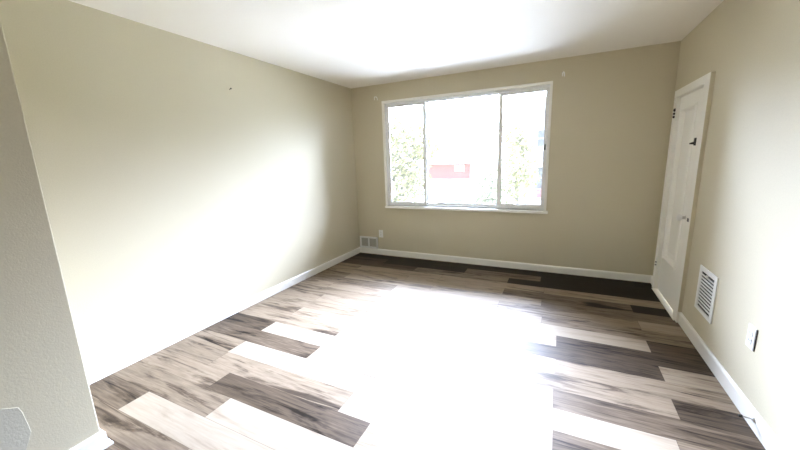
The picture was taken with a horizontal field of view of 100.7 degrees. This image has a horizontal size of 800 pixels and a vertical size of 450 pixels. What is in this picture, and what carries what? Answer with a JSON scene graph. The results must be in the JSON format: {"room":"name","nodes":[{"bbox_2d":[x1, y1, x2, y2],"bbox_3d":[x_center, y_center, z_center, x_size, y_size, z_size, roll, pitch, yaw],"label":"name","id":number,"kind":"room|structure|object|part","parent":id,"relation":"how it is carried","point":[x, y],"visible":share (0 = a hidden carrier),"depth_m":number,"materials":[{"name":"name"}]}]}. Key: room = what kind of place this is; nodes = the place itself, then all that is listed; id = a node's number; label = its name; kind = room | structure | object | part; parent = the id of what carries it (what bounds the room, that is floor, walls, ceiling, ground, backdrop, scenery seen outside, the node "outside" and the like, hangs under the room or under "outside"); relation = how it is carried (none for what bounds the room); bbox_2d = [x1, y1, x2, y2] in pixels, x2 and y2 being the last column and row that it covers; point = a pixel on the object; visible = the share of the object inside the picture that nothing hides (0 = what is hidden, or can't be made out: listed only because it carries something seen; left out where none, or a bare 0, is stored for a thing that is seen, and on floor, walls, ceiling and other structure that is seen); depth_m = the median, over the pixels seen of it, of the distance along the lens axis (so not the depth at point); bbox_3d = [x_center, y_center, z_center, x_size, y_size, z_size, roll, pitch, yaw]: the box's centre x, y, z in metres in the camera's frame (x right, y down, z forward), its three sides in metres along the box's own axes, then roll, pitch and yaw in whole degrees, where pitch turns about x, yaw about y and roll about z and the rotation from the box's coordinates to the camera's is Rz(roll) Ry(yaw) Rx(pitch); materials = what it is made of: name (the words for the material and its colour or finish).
{"room":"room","nodes":[
{"label":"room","id":0,"kind":"room"},
{"bbox_2d":[0,18,113,449],"bbox_3d":[-3.040,0.441,-0.717,0.746,2.440,5.398,3,12,25],"label":"wall","id":1,"kind":"structure","parent":0,"point":[46,402],"depth_m":1.46,"materials":[{"name":"beige paint"}]},
{"bbox_2d":[0,0,359,372],"bbox_3d":[-2.646,0.127,1.064,0.100,2.540,9.200,3,12,25],"label":"wall","id":2,"kind":"structure","parent":0,"point":[175,197],"depth_m":2.60,"materials":[{"name":"beige paint"}]},
{"bbox_2d":[86,247,359,384],"bbox_3d":[-1.405,0.729,3.628,0.014,0.086,3.632,3,12,25],"label":"baseboard","id":3,"kind":"structure","parent":2,"relation":"attached to","point":[111,367],"depth_m":2.88,"materials":[{"name":"white paint"}]},
{"bbox_2d":[69,0,723,88],"bbox_3d":[1.417,-0.929,-1.139,9.200,0.120,9.200,3,12,25],"label":"ceiling","id":4,"kind":"structure","parent":0,"point":[350,44],"depth_m":2.67,"materials":[{"name":"white paint"}]},
{"bbox_2d":[89,252,765,449],"bbox_3d":[1.497,1.523,-0.655,9.000,0.001,9.000,3,12,25],"label":"floor","id":5,"kind":"structure","parent":0,"point":[367,351],"depth_m":2.23,"materials":[{"name":"wood"}]},
{"bbox_2d":[351,41,680,274],"bbox_3d":[1.050,-0.625,4.257,3.958,2.540,0.100,3,12,25],"label":"wall","id":6,"kind":"structure","parent":0,"point":[611,113],"depth_m":3.75,"materials":[{"name":"beige paint"}]},
{"bbox_2d":[360,236,377,248],"bbox_3d":[-0.480,0.267,5.125,0.316,0.182,0.018,3,12,25],"label":"air vent","id":7,"kind":"object","parent":6,"relation":"in","point":[365,241],"visible":1,"depth_m":5.12,"materials":[{"name":"white metal"}]},
{"bbox_3d":[-0.543,0.262,5.159,0.121,0.130,0.010,3,12,25],"label":"grille panel","id":8,"kind":"part","parent":7,"relation":"part of","materials":[{"name":"white metal"}]},
{"bbox_3d":[-0.414,0.270,5.097,0.121,0.130,0.010,3,12,25],"label":"grille panel","id":9,"kind":"part","parent":7,"relation":"part of","materials":[{"name":"white metal"}]},
{"bbox_2d":[381,81,552,213],"bbox_3d":[0.767,-0.932,4.301,2.184,1.490,0.140,3,12,25],"label":"window","id":10,"kind":"structure","parent":6,"relation":"in","point":[547,86],"depth_m":4.20,"materials":[{"name":"white paint"}]},
{"bbox_3d":[0.096,-0.976,4.639,0.576,1.378,0.024,3,12,25],"label":"sash","id":11,"kind":"part","parent":10,"relation":"part of","materials":[{"name":"clear glass"}]},
{"bbox_3d":[0.805,-0.939,4.334,1.016,1.378,0.024,3,12,25],"label":"sash","id":12,"kind":"part","parent":10,"relation":"part of","materials":[{"name":"clear glass"}]},
{"bbox_3d":[0.783,-0.213,4.421,2.178,0.034,0.095,3,12,25],"label":"sill","id":13,"kind":"part","parent":10,"relation":"part of","materials":[{"name":"white paint"}]},
{"bbox_3d":[1.462,-0.894,3.993,0.546,1.378,0.024,3,12,25],"label":"sash","id":14,"kind":"part","parent":10,"relation":"part of","materials":[{"name":"clear glass"}]},
{"bbox_2d":[360,247,652,282],"bbox_3d":[1.068,0.491,4.422,3.744,0.086,0.014,3,12,25],"label":"baseboard","id":15,"kind":"structure","parent":6,"relation":"attached to","point":[477,261],"depth_m":4.21,"materials":[{"name":"white paint"}]},
{"bbox_2d":[653,0,799,449],"bbox_3d":[2.135,-0.232,2.086,0.100,2.540,2.950,3,12,25],"label":"wall","id":16,"kind":"structure","parent":0,"point":[746,232],"depth_m":1.84,"materials":[{"name":"beige paint"}]},
{"bbox_2d":[652,71,715,322],"bbox_3d":[2.504,-0.223,2.942,0.166,1.967,0.854,3,12,25],"label":"door","id":17,"kind":"structure","parent":16,"relation":"in","point":[693,101],"depth_m":2.92,"materials":[{"name":"white paint"}]},
{"bbox_3d":[2.347,-0.063,2.783,0.036,0.056,0.056,3,12,25],"label":"knob","id":18,"kind":"part","parent":17,"relation":"part of","materials":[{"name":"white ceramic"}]},
{"bbox_3d":[2.522,-0.333,2.994,0.030,1.430,0.395,3,12,25],"label":"panel","id":19,"kind":"part","parent":17,"relation":"part of","materials":[{"name":"white paint"}]},
{"bbox_2d":[694,265,718,323],"bbox_3d":[2.143,0.478,2.329,0.016,0.328,0.302,3,12,25],"label":"air vent","id":20,"kind":"object","parent":16,"relation":"in","point":[707,285],"visible":1,"depth_m":2.31,"materials":[{"name":"white metal"}]},
{"bbox_2d":[678,312,785,449],"bbox_3d":[1.909,0.957,1.892,0.014,0.098,1.965,3,12,25],"label":"baseboard","id":21,"kind":"structure","parent":16,"relation":"attached to","point":[763,432],"depth_m":1.89,"materials":[{"name":"white paint"}]},
{"bbox_2d":[738,414,754,421],"bbox_3d":[1.776,0.988,1.700,0.057,0.028,0.028,3,12,25],"label":"door stop","id":22,"kind":"object","parent":16,"relation":"attached to","point":[752,418],"visible":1,"depth_m":1.69,"materials":[{"name":"white metal"}]},
{"bbox_2d":[745,323,758,351],"bbox_3d":[1.874,0.599,1.768,0.010,0.125,0.083,3,12,25],"label":"wall outlet","id":23,"kind":"object","parent":16,"relation":"attached to","point":[752,333],"visible":1,"depth_m":1.76,"materials":[{"name":"white plastic"}]},
{"label":"outside","id":24,"kind":"structure","parent":0,"visible":0},
{"bbox_3d":[1.190,1.277,9.192,18.000,0.030,6.780,3,12,25],"label":"driveway","id":25,"kind":"object","parent":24,"visible":0},
{"bbox_2d":[463,165,513,204],"bbox_3d":[2.999,-0.630,11.320,1.688,2.796,1.497,3,12,25],"label":"shrub","id":26,"kind":"object","parent":25,"relation":"on","point":[488,195],"visible":0.57,"depth_m":11.10,"materials":[{"name":"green plant"}]},
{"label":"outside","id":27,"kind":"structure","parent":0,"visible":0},
{"bbox_2d":[392,168,524,203],"bbox_3d":[5.383,-7.173,52.050,110.000,0.300,89.300,3,12,25],"label":"ground","id":28,"kind":"structure","parent":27,"point":[440,188],"depth_m":35.22,"materials":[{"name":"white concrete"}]},
{"bbox_2d":[389,110,441,201],"bbox_3d":[-0.432,-3.037,16.908,3.863,5.575,4.812,-8,13,-30],"label":"leafy tree","id":29,"kind":"object","parent":28,"relation":"on","point":[405,183],"visible":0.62,"depth_m":15.70,"materials":[{"name":"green plant"}]},
{"bbox_2d":[428,156,480,178],"bbox_3d":[8.493,-9.039,51.691,7.032,3.297,6.800,3,12,25],"label":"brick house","id":30,"kind":"structure","parent":28,"relation":"on","point":[450,167],"depth_m":49.35,"materials":[{"name":"pink brick"}]},
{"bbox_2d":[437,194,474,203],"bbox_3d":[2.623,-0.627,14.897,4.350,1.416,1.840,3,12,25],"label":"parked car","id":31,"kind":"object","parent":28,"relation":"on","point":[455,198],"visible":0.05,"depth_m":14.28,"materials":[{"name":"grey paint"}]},
{"bbox_2d":[495,117,539,203],"bbox_3d":[4.560,-1.967,13.188,1.873,4.591,1.912,3,12,25],"label":"slender tree","id":32,"kind":"object","parent":28,"relation":"on","point":[518,173],"visible":0.81,"depth_m":12.84,"materials":[{"name":"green plant"}]},
{"bbox_2d":[521,95,545,204],"bbox_3d":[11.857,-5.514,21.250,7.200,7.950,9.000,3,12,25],"label":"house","id":33,"kind":"structure","parent":28,"relation":"on","point":[535,115],"depth_m":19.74,"materials":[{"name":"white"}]},
{"bbox_3d":[7.445,-2.242,19.169,0.138,2.625,0.138,3,12,25],"label":"porch post","id":34,"kind":"part","parent":33,"relation":"part of","materials":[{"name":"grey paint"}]},
{"bbox_3d":[8.563,-2.844,20.079,0.760,1.310,0.015,3,12,25],"label":"pane","id":35,"kind":"part","parent":33,"relation":"part of","materials":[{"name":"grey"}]},
{"bbox_2d":[536,189,540,202],"bbox_3d":[8.327,-1.687,19.250,0.787,0.748,0.390,3,12,25],"label":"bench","id":36,"kind":"object","parent":33,"relation":"on","point":[538,191],"visible":0.44,"depth_m":19.46,"materials":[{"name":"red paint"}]},
{"bbox_3d":[8.398,-1.854,19.378,0.787,0.476,0.040,3,12,25],"label":"backrest","id":37,"kind":"part","parent":36,"relation":"part of","materials":[{"name":"pink paint"}]},
{"bbox_3d":[8.438,-5.144,19.649,0.518,0.936,0.015,3,12,25],"label":"pane","id":38,"kind":"part","parent":33,"relation":"part of","materials":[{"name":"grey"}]}
]}

